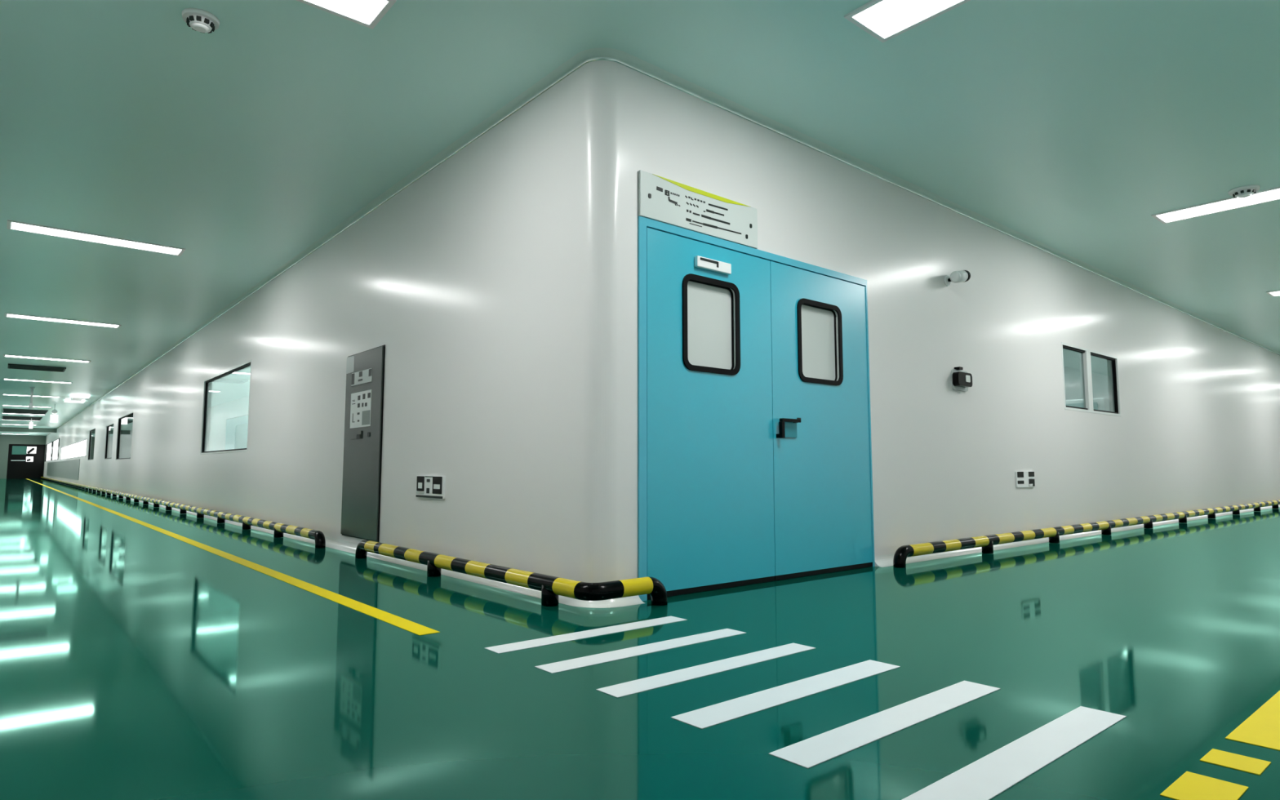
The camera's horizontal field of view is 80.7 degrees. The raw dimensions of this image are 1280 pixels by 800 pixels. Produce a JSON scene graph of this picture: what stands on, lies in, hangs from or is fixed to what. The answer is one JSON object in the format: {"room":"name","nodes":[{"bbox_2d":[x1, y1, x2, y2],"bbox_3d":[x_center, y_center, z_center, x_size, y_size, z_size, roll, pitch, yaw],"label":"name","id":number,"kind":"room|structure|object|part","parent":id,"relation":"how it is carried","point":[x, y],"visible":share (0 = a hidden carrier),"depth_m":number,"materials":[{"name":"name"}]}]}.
{"room":"factory corridor","nodes":[
{"label":"factory corridor","id":0,"kind":"room"},
{"bbox_2d":[0,435,46,479],"bbox_3d":[-46.009,4.185,55.313,3.660,3.190,0.120,4,-7,-40],"label":"wall","id":1,"kind":"structure","parent":0,"point":[5,440],"depth_m":55.16,"materials":[{"name":"grey paint"}]},
{"bbox_2d":[6,444,44,479],"bbox_3d":[-45.415,4.547,55.764,2.090,2.530,0.130,4,-7,-40],"label":"door","id":2,"kind":"structure","parent":1,"relation":"in","point":[24,460],"depth_m":55.71,"materials":[{"name":"black metal"}]},
{"bbox_3d":[-45.715,3.697,55.522,0.820,0.620,0.008,4,-7,-40],"label":"teal pane","id":3,"kind":"part","parent":2,"relation":"part of","materials":[{"name":"teal glass"}]},
{"bbox_3d":[-45.234,4.386,55.868,0.400,0.370,0.008,4,-7,-40],"label":"pane","id":4,"kind":"part","parent":2,"relation":"part of","materials":[{"name":"white glass"}]},
{"bbox_3d":[-45.181,3.717,55.974,0.540,0.500,0.008,4,-7,-40],"label":"pane","id":5,"kind":"part","parent":2,"relation":"part of","materials":[{"name":"white"}]},
{"bbox_2d":[208,366,250,451],"bbox_3d":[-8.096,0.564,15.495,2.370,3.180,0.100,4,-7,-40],"label":"window pane","id":6,"kind":"structure","parent":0,"point":[228,424],"depth_m":15.28,"materials":[{"name":"white"}]},
{"bbox_2d":[43,66,583,581],"bbox_3d":[-22.407,1.920,30.431,0.120,3.180,68.514,4,-7,-40],"label":"wall","id":7,"kind":"structure","parent":0,"point":[468,277],"depth_m":5.88,"materials":[{"name":"white paint"}]},
{"bbox_2d":[44,438,59,461],"bbox_3d":[-38.624,3.370,49.546,0.113,1.249,17.299,4,-7,-40],"label":"window","id":8,"kind":"structure","parent":7,"relation":"in","point":[52,448],"depth_m":48.57,"materials":[{"name":"white glass"}]},
{"bbox_3d":[-41.138,3.636,52.483,0.006,1.170,7.048,4,-7,-40],"label":"pane","id":9,"kind":"part","parent":8,"relation":"part of","materials":[{"name":"white"}]},
{"bbox_3d":[-35.875,3.074,46.285,0.006,1.170,6.048,4,-7,-40],"label":"pane","id":10,"kind":"part","parent":8,"relation":"part of","materials":[{"name":"white glass"}]},
{"bbox_2d":[46,458,79,479],"bbox_3d":[-32.119,3.830,41.680,0.019,0.870,27.600,4,-7,-40],"label":"panel board","id":11,"kind":"object","parent":7,"relation":"attached to","point":[69,469],"visible":1,"depth_m":37.63,"materials":[{"name":"grey metal"}]},
{"bbox_2d":[59,437,87,460],"bbox_3d":[-26.840,2.418,35.639,0.113,0.729,16.799,4,-7,-40],"label":"window","id":12,"kind":"structure","parent":7,"relation":"in","point":[77,449],"depth_m":34.39,"materials":[{"name":"white glass"}]},
{"bbox_2d":[87,427,95,460],"bbox_3d":[-20.060,1.638,27.659,0.113,1.159,2.399,4,-7,-40],"label":"window","id":13,"kind":"structure","parent":7,"relation":"in","point":[92,432],"depth_m":27.95,"materials":[{"name":"white"}]},
{"bbox_2d":[104,422,114,459],"bbox_3d":[-16.283,1.289,23.206,0.113,1.089,2.099,4,-7,-40],"label":"window","id":14,"kind":"structure","parent":7,"relation":"in","point":[109,428],"depth_m":23.43,"materials":[{"name":"white"}]},
{"bbox_3d":[-16.295,1.288,23.196,0.006,1.034,2.042,4,-7,-40],"label":"pane","id":15,"kind":"part","parent":14,"relation":"part of","materials":[{"name":"clear glass"}]},
{"bbox_2d":[115,411,133,460],"bbox_3d":[-13.878,1.009,20.375,0.113,1.224,3.249,4,-7,-40],"label":"window","id":16,"kind":"structure","parent":7,"relation":"in","point":[125,424],"depth_m":20.50,"materials":[{"name":"white"}]},
{"bbox_2d":[200,360,251,454],"bbox_3d":[-6.207,0.181,11.341,0.113,1.239,3.109,4,-7,-40],"label":"window","id":17,"kind":"structure","parent":7,"relation":"in","point":[208,382],"depth_m":12.44,"materials":[{"name":"white"}]},
{"bbox_2d":[340,344,385,542],"bbox_3d":[-2.536,0.396,6.851,0.033,1.704,0.914,4,-7,-40],"label":"electrical cabinet","id":18,"kind":"object","parent":7,"relation":"attached to","point":[365,371],"visible":0.98,"depth_m":6.79,"materials":[{"name":"grey metal"}]},
{"bbox_2d":[88,488,644,608],"bbox_3d":[-22.299,3.461,30.236,0.365,0.075,68.739,4,-7,-40],"label":"baseboard","id":19,"kind":"structure","parent":7,"relation":"attached to","point":[343,545],"depth_m":5.17,"materials":[{"name":"white"}]},
{"bbox_2d":[415,475,445,499],"bbox_3d":[-1.576,0.658,5.699,0.020,0.170,0.506,4,-7,-40],"label":"wall socket","id":20,"kind":"object","parent":7,"relation":"attached to","point":[427,486],"visible":1,"depth_m":5.68,"materials":[{"name":"white plastic"}]},
{"bbox_2d":[45,47,1279,436],"bbox_3d":[-6.186,1.580,44.096,42.552,0.030,68.726,4,-7,-40],"label":"trim","id":21,"kind":"structure","parent":7,"relation":"attached to","point":[580,57],"depth_m":6.02,"materials":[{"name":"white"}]},
{"bbox_2d":[580,60,619,582],"bbox_3d":[-0.229,-0.450,4.328,0.212,3.180,0.079,0,-5,5],"label":"wall","id":22,"kind":"structure","parent":0,"point":[600,255],"depth_m":4.30,"materials":[{"name":"white paint"}]},
{"bbox_2d":[0,478,1279,799],"bbox_3d":[-6.389,4.561,41.269,46.450,0.120,72.650,4,-7,-40],"label":"floor","id":23,"kind":"structure","parent":0,"point":[138,661],"depth_m":2.85,"materials":[{"name":"green paint"}]},
{"bbox_2d":[40,476,325,548],"bbox_3d":[-23.373,3.498,31.108,0.096,0.156,63.112,4,-7,-40],"label":"guard rail","id":24,"kind":"object","parent":23,"relation":"on","point":[279,529],"visible":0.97,"depth_m":10.15,"materials":[{"name":"black metal"}]},
{"bbox_3d":[-9.378,2.023,14.623,0.096,0.109,0.096,4,-7,-40],"label":"post","id":25,"kind":"part","parent":24,"relation":"part of","materials":[{"name":"black metal"}]},
{"bbox_3d":[-8.471,1.926,13.554,0.096,0.109,0.096,4,-7,-40],"label":"post","id":26,"kind":"part","parent":24,"relation":"part of","materials":[{"name":"black metal"}]},
{"bbox_3d":[-7.564,1.829,12.486,0.096,0.109,0.096,4,-7,-40],"label":"post","id":27,"kind":"part","parent":24,"relation":"part of","materials":[{"name":"black metal"}]},
{"bbox_3d":[-6.656,1.732,11.417,0.096,0.109,0.096,4,-7,-40],"label":"post","id":28,"kind":"part","parent":24,"relation":"part of","materials":[{"name":"black metal"}]},
{"bbox_3d":[-5.749,1.635,10.349,0.096,0.109,0.096,4,-7,-40],"label":"post","id":29,"kind":"part","parent":24,"relation":"part of","materials":[{"name":"black metal"}]},
{"bbox_3d":[-4.842,1.538,9.280,0.096,0.109,0.096,4,-7,-40],"label":"post","id":30,"kind":"part","parent":24,"relation":"part of","materials":[{"name":"black metal"}]},
{"bbox_3d":[-3.935,1.441,8.212,0.096,0.109,0.096,4,-7,-40],"label":"post","id":31,"kind":"part","parent":24,"relation":"part of","materials":[{"name":"black metal"}]},
{"bbox_2d":[26,478,439,635],"bbox_3d":[-22.974,3.418,29.363,0.100,0.002,68.200,4,-7,-40],"label":"floor marking","id":32,"kind":"object","parent":23,"relation":"on","point":[400,622],"depth_m":4.83,"materials":[{"name":"yellow paint"}]},
{"bbox_2d":[355,539,667,605],"bbox_3d":[-1.118,1.151,5.262,0.569,0.156,3.326,4,-7,-40],"label":"guard rail","id":33,"kind":"object","parent":23,"relation":"on","point":[551,587],"visible":1,"depth_m":4.24,"materials":[{"name":"black metal"}]},
{"bbox_3d":[-1.439,1.174,5.272,0.096,0.109,0.096,4,-7,-40],"label":"post","id":34,"kind":"part","parent":33,"relation":"part of","materials":[{"name":"black metal"}]},
{"bbox_3d":[-0.496,1.073,4.162,0.096,0.109,0.096,4,-7,-40],"label":"post","id":35,"kind":"part","parent":33,"relation":"part of","materials":[{"name":"black metal"}]},
{"bbox_2d":[484,616,687,653],"bbox_3d":[-0.208,1.065,3.450,1.060,0.002,0.120,4,-7,-40],"label":"crosswalk stripe","id":36,"kind":"object","parent":23,"relation":"on","point":[504,648],"visible":1,"depth_m":3.39,"materials":[{"name":"white paint"}]},
{"bbox_2d":[534,628,746,673],"bbox_3d":[0.044,1.038,3.154,1.060,0.002,0.120,4,-7,-40],"label":"crosswalk stripe","id":37,"kind":"object","parent":23,"relation":"on","point":[580,662],"visible":1,"depth_m":3.10,"materials":[{"name":"white paint"}]},
{"bbox_2d":[595,643,815,697],"bbox_3d":[0.293,1.012,2.860,1.060,0.002,0.118,4,-7,-40],"label":"crosswalk stripe","id":38,"kind":"object","parent":23,"relation":"on","point":[624,689],"visible":1,"depth_m":2.80,"materials":[{"name":"white paint"}]},
{"bbox_2d":[671,659,900,728],"bbox_3d":[0.541,0.985,2.568,1.060,0.002,0.132,4,-7,-40],"label":"crosswalk stripe","id":39,"kind":"object","parent":23,"relation":"on","point":[714,714],"visible":1,"depth_m":2.50,"materials":[{"name":"white paint"}]},
{"bbox_2d":[768,680,1000,768],"bbox_3d":[0.785,0.959,2.280,1.060,0.002,0.127,4,-7,-40],"label":"crosswalk stripe","id":40,"kind":"object","parent":23,"relation":"on","point":[811,752],"visible":1,"depth_m":2.20,"materials":[{"name":"white paint"}]},
{"bbox_2d":[902,706,1126,799],"bbox_3d":[1.029,0.933,1.993,1.060,0.002,0.127,4,-7,-40],"label":"crosswalk stripe","id":41,"kind":"object","parent":23,"relation":"on","point":[993,774],"visible":1,"depth_m":1.95,"materials":[{"name":"white paint"}]},
{"bbox_2d":[893,499,1279,567],"bbox_3d":[16.762,2.326,18.210,38.802,0.156,0.096,4,-7,-40],"label":"guard rail","id":42,"kind":"object","parent":23,"relation":"on","point":[987,543],"visible":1,"depth_m":7.56,"materials":[{"name":"black metal"}]},
{"bbox_3d":[3.082,1.303,6.688,0.096,0.109,0.096,4,-7,-40],"label":"post","id":43,"kind":"part","parent":42,"relation":"part of","materials":[{"name":"black metal"}]},
{"bbox_3d":[4.181,1.387,7.614,0.096,0.109,0.096,4,-7,-40],"label":"post","id":44,"kind":"part","parent":42,"relation":"part of","materials":[{"name":"black metal"}]},
{"bbox_3d":[5.281,1.471,8.540,0.096,0.109,0.096,4,-7,-40],"label":"post","id":45,"kind":"part","parent":42,"relation":"part of","materials":[{"name":"black metal"}]},
{"bbox_3d":[6.381,1.555,9.466,0.096,0.109,0.096,4,-7,-40],"label":"post","id":46,"kind":"part","parent":42,"relation":"part of","materials":[{"name":"black metal"}]},
{"bbox_3d":[7.480,1.639,10.392,0.096,0.109,0.096,4,-7,-40],"label":"post","id":47,"kind":"part","parent":42,"relation":"part of","materials":[{"name":"black metal"}]},
{"bbox_3d":[8.580,1.723,11.318,0.096,0.109,0.096,4,-7,-40],"label":"post","id":48,"kind":"part","parent":42,"relation":"part of","materials":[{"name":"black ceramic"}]},
{"bbox_3d":[9.680,1.807,12.244,0.096,0.109,0.096,4,-7,-40],"label":"post","id":49,"kind":"part","parent":42,"relation":"part of","materials":[{"name":"black ceramic"}]},
{"bbox_3d":[10.779,1.891,13.170,0.096,0.109,0.096,4,-7,-40],"label":"post","id":50,"kind":"part","parent":42,"relation":"part of","materials":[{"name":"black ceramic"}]},
{"bbox_3d":[11.879,1.975,14.096,0.096,0.109,0.096,4,-7,-40],"label":"post","id":51,"kind":"part","parent":42,"relation":"part of","materials":[{"name":"metal"}]},
{"bbox_2d":[1065,397,1110,411],"bbox_3d":[6.839,0.903,11.379,1.215,1.760,0.800,4,-7,-40],"label":"tall cabinet","id":52,"kind":"object","parent":23,"relation":"on","point":[1101,403],"visible":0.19,"depth_m":10.85,"materials":[{"name":"white"}]},
{"bbox_2d":[1160,771,1248,799],"bbox_3d":[1.317,0.911,1.757,0.207,0.002,0.122,4,-7,-40],"label":"floor marking","id":53,"kind":"object","parent":23,"relation":"on","point":[1190,785],"depth_m":1.77,"materials":[{"name":"yellow paint"}]},
{"bbox_2d":[1200,748,1271,775],"bbox_3d":[1.529,0.928,1.935,0.122,0.002,0.122,4,-7,-40],"label":"floor marking","id":54,"kind":"object","parent":23,"relation":"on","point":[1237,762],"depth_m":1.93,"materials":[{"name":"yellow paint"}]},
{"bbox_2d":[1225,690,1279,750],"bbox_3d":[17.648,2.160,15.510,41.848,0.002,0.122,4,-7,-40],"label":"floor marking","id":55,"kind":"object","parent":23,"relation":"on","point":[1262,727],"depth_m":2.18,"materials":[{"name":"yellow paint"}]},
{"bbox_2d":[0,0,1279,435],"bbox_3d":[-6.389,1.275,41.568,46.450,0.120,72.650,4,-7,-40],"label":"ceiling","id":56,"kind":"structure","parent":0,"point":[1066,126],"depth_m":5.24,"materials":[{"name":"teal"}]},
{"bbox_2d":[2,415,42,421],"bbox_3d":[-29.928,0.891,36.509,1.450,0.030,3.100,4,-7,-40],"label":"ceiling vent","id":57,"kind":"object","parent":56,"relation":"in","point":[4,417],"visible":1,"depth_m":36.32,"materials":[{"name":"grey metal"}]},
{"bbox_2d":[1,413,44,415],"bbox_3d":[-27.564,0.628,33.720,1.520,0.012,0.330,4,-7,-40],"label":"recessed light","id":58,"kind":"object","parent":56,"relation":"in","point":[2,413],"visible":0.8,"depth_m":33.79,"materials":[{"name":"white plastic"}]},
{"bbox_2d":[2,408,48,414],"bbox_3d":[-26.248,0.497,32.174,1.450,0.030,2.900,4,-7,-40],"label":"ceiling vent","id":59,"kind":"object","parent":56,"relation":"in","point":[5,410],"visible":1,"depth_m":32.11,"materials":[{"name":"grey metal"}]},
{"bbox_2d":[1,404,52,407],"bbox_3d":[-24.007,0.248,29.530,1.520,0.012,0.330,4,-7,-40],"label":"recessed light","id":60,"kind":"object","parent":56,"relation":"in","point":[2,405],"visible":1,"depth_m":29.39,"materials":[{"name":"white plastic"}]},
{"bbox_2d":[0,426,57,432],"bbox_3d":[-37.092,1.767,44.944,3.660,0.250,0.500,4,-7,-40],"label":"ceiling beam","id":61,"kind":"structure","parent":56,"relation":"attached to","point":[2,428],"depth_m":45.05,"materials":[{"name":"grey"}]},
{"bbox_2d":[29,417,32,428],"bbox_3d":[-29.217,1.106,36.173,0.130,0.520,0.100,4,-7,-40],"label":"hanging sign","id":62,"kind":"object","parent":56,"relation":"hanging from","point":[31,422],"visible":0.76,"depth_m":36.13,"materials":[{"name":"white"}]},
{"bbox_2d":[2,394,60,397],"bbox_3d":[-20.386,-0.139,25.265,1.520,0.012,0.330,4,-7,-40],"label":"recessed light","id":63,"kind":"object","parent":56,"relation":"in","point":[2,394],"visible":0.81,"depth_m":25.18,"materials":[{"name":"white plastic"}]},
{"bbox_2d":[28,386,35,408],"bbox_3d":[-18.267,-0.064,22.631,0.120,0.640,0.120,4,-7,-40],"label":"lamp","id":64,"kind":"object","parent":56,"relation":"hanging from","point":[30,406],"visible":1,"depth_m":22.61,"materials":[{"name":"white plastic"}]},
{"bbox_3d":[-18.267,-0.143,22.638,0.060,0.480,0.060,4,-7,-40],"label":"rod","id":65,"kind":"part","parent":64,"relation":"part of","materials":[{"name":"white plastic"}]},
{"bbox_2d":[7,363,66,372],"bbox_3d":[-14.551,-0.773,18.190,1.080,0.030,0.850,4,-7,-40],"label":"ceiling vent","id":66,"kind":"object","parent":56,"relation":"in","point":[10,366],"visible":1,"depth_m":18.11,"materials":[{"name":"grey metal"}]},
{"bbox_2d":[2,377,72,383],"bbox_3d":[-16.765,-0.527,21.001,1.520,0.012,0.330,4,-7,-40],"label":"recessed light","id":67,"kind":"object","parent":56,"relation":"in","point":[2,378],"visible":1,"depth_m":20.91,"materials":[{"name":"white plastic"}]},
{"bbox_2d":[3,354,90,363],"bbox_3d":[-13.145,-0.914,16.736,1.520,0.012,0.330,4,-7,-40],"label":"recessed light","id":68,"kind":"object","parent":56,"relation":"in","point":[4,355],"visible":1,"depth_m":16.71,"materials":[{"name":"white plastic"}]},
{"bbox_2d":[49,404,57,422],"bbox_3d":[-22.137,0.494,28.498,0.220,0.690,0.180,4,-7,-40],"label":"pendant light","id":69,"kind":"object","parent":56,"relation":"hanging from","point":[54,418],"visible":1,"depth_m":28.45,"materials":[{"name":"white plastic"}]},
{"bbox_2d":[4,312,121,328],"bbox_3d":[-9.492,-1.304,12.434,1.520,0.012,0.330,4,-7,-40],"label":"recessed light","id":70,"kind":"object","parent":56,"relation":"in","point":[8,315],"visible":1,"depth_m":12.38,"materials":[{"name":"white plastic"}]},
{"bbox_2d":[64,395,90,403],"bbox_3d":[-19.469,-0.041,26.078,0.550,0.060,3.100,4,-7,-40],"label":"ceiling light","id":71,"kind":"object","parent":56,"relation":"attached to","point":[75,398],"visible":1,"depth_m":25.85,"materials":[{"name":"white plastic"}]},
{"bbox_2d":[6,219,185,256],"bbox_3d":[-5.731,-1.707,8.005,1.520,0.012,0.330,4,-7,-40],"label":"recessed light","id":72,"kind":"object","parent":56,"relation":"in","point":[11,224],"visible":1,"depth_m":7.95,"materials":[{"name":"white plastic"}]},
{"bbox_2d":[181,8,219,33],"bbox_3d":[-2.377,-2.036,4.079,0.180,0.065,0.180,4,-7,-40],"label":"smoke detector","id":73,"kind":"object","parent":56,"relation":"attached to","point":[201,20],"visible":1,"depth_m":4.04,"materials":[{"name":"white plastic"}]},
{"bbox_2d":[296,0,396,29],"bbox_3d":[-1.952,-2.111,3.554,1.520,0.012,0.330,4,-7,-40],"label":"recessed light","id":74,"kind":"object","parent":56,"relation":"in","point":[366,13],"visible":1,"depth_m":3.98,"materials":[{"name":"white plastic"}]},
{"bbox_2d":[844,0,970,42],"bbox_3d":[1.730,-2.107,3.604,0.375,0.012,1.515,4,-7,-40],"label":"recessed light","id":75,"kind":"object","parent":56,"relation":"in","point":[883,20],"visible":1,"depth_m":4.04,"materials":[{"name":"white plastic"}]},
{"bbox_2d":[1151,186,1279,223],"bbox_3d":[5.548,-1.817,6.793,0.375,0.012,1.515,4,-7,-40],"label":"recessed light","id":76,"kind":"object","parent":56,"relation":"in","point":[1272,194],"visible":0.88,"depth_m":7.00,"materials":[{"name":"white plastic"}]},
{"bbox_2d":[1227,184,1260,198],"bbox_3d":[5.282,-1.808,6.590,0.220,0.065,0.220,4,-7,-40],"label":"smoke detector","id":77,"kind":"object","parent":56,"relation":"attached to","point":[1242,192],"visible":1,"depth_m":6.54,"materials":[{"name":"white plastic"}]},
{"bbox_2d":[1266,289,1279,297],"bbox_3d":[9.288,-1.528,9.968,0.375,0.012,1.515,4,-7,-40],"label":"recessed light","id":78,"kind":"object","parent":56,"relation":"in","point":[1275,293],"visible":1,"depth_m":10.47,"materials":[{"name":"white plastic"}]},
{"bbox_2d":[1270,291,1279,295],"bbox_3d":[9.288,-1.528,9.968,0.303,0.004,1.443,4,-7,-40],"label":"diffuser","id":79,"kind":"object","parent":78,"relation":"attached to","point":[1272,293],"depth_m":10.47,"materials":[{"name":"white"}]},
{"bbox_2d":[617,64,1279,580],"bbox_3d":[16.004,0.794,17.982,42.340,3.190,0.120,4,-7,-40],"label":"wall","id":80,"kind":"structure","parent":0,"point":[1197,427],"depth_m":7.05,"materials":[{"name":"white paint"}]},
{"bbox_2d":[638,169,757,248],"bbox_3d":[0.398,-1.201,4.816,1.050,0.278,0.021,4,-7,-40],"label":"door sign","id":81,"kind":"object","parent":80,"relation":"attached to","point":[661,199],"visible":1,"depth_m":4.77,"materials":[{"name":"white plastic"}]},
{"bbox_2d":[637,216,875,600],"bbox_3d":[0.883,0.096,5.146,2.367,2.240,0.152,4,-7,-40],"label":"door","id":82,"kind":"structure","parent":80,"relation":"in","point":[754,442],"depth_m":4.96,"materials":[{"name":"teal metal"}]},
{"bbox_3d":[0.434,-0.472,4.836,0.469,0.565,0.001,4,-7,-40],"label":"vision pane","id":83,"kind":"part","parent":82,"relation":"part of","materials":[{"name":"white"}]},
{"bbox_3d":[0.442,-0.874,4.790,0.163,0.036,0.004,4,-7,-40],"label":"closer arm","id":84,"kind":"part","parent":82,"relation":"part of","materials":[{"name":"black"}]},
{"bbox_3d":[1.024,0.198,5.193,0.205,0.135,0.056,4,-7,-40],"label":"lever","id":85,"kind":"part","parent":82,"relation":"part of","materials":[{"name":"black metal"}]},
{"bbox_3d":[1.030,0.204,5.227,0.170,0.110,0.012,4,-7,-40],"label":"handle","id":86,"kind":"part","parent":82,"relation":"part of","materials":[{"name":"black metal"}]},
{"bbox_3d":[1.300,-0.417,5.567,0.483,0.562,0.001,4,-7,-40],"label":"vision pane","id":87,"kind":"part","parent":82,"relation":"part of","materials":[{"name":"white"}]},
{"bbox_2d":[943,270,970,285],"bbox_3d":[2.861,-1.107,6.802,0.234,0.141,0.172,4,-7,-40],"label":"security camera","id":88,"kind":"object","parent":80,"relation":"attached to","point":[962,276],"visible":1,"depth_m":6.73,"materials":[{"name":"white plastic"}]},
{"bbox_2d":[951,366,972,391],"bbox_3d":[2.925,-0.192,6.836,0.285,0.209,0.080,4,-7,-40],"label":"reader","id":89,"kind":"object","parent":80,"relation":"attached to","point":[962,380],"visible":1,"depth_m":6.79,"materials":[{"name":"grey plastic"}]},
{"bbox_2d":[1015,471,1035,487],"bbox_3d":[3.866,0.798,7.583,0.437,0.158,0.019,4,-7,-40],"label":"wall socket","id":90,"kind":"object","parent":80,"relation":"attached to","point":[1023,478],"visible":1,"depth_m":7.57,"materials":[{"name":"white plastic"}]},
{"bbox_2d":[874,504,1279,567],"bbox_3d":[17.027,2.403,18.578,39.823,0.075,0.079,4,-7,-40],"label":"baseboard","id":91,"kind":"structure","parent":80,"relation":"attached to","point":[882,561],"depth_m":7.32,"materials":[{"name":"white"}]},
{"bbox_2d":[1061,342,1120,416],"bbox_3d":[5.367,-0.219,9.034,1.769,0.759,0.113,4,-7,-40],"label":"window","id":92,"kind":"structure","parent":80,"relation":"in","point":[1086,353],"depth_m":8.97,"materials":[{"name":"white metal"}]},
{"bbox_2d":[1062,348,1109,399],"bbox_3d":[7.306,0.294,12.525,0.100,3.180,2.744,4,-7,-40],"label":"wall","id":93,"kind":"structure","parent":0,"point":[1073,372],"depth_m":12.51,"materials":[{"name":"white"}]}
]}

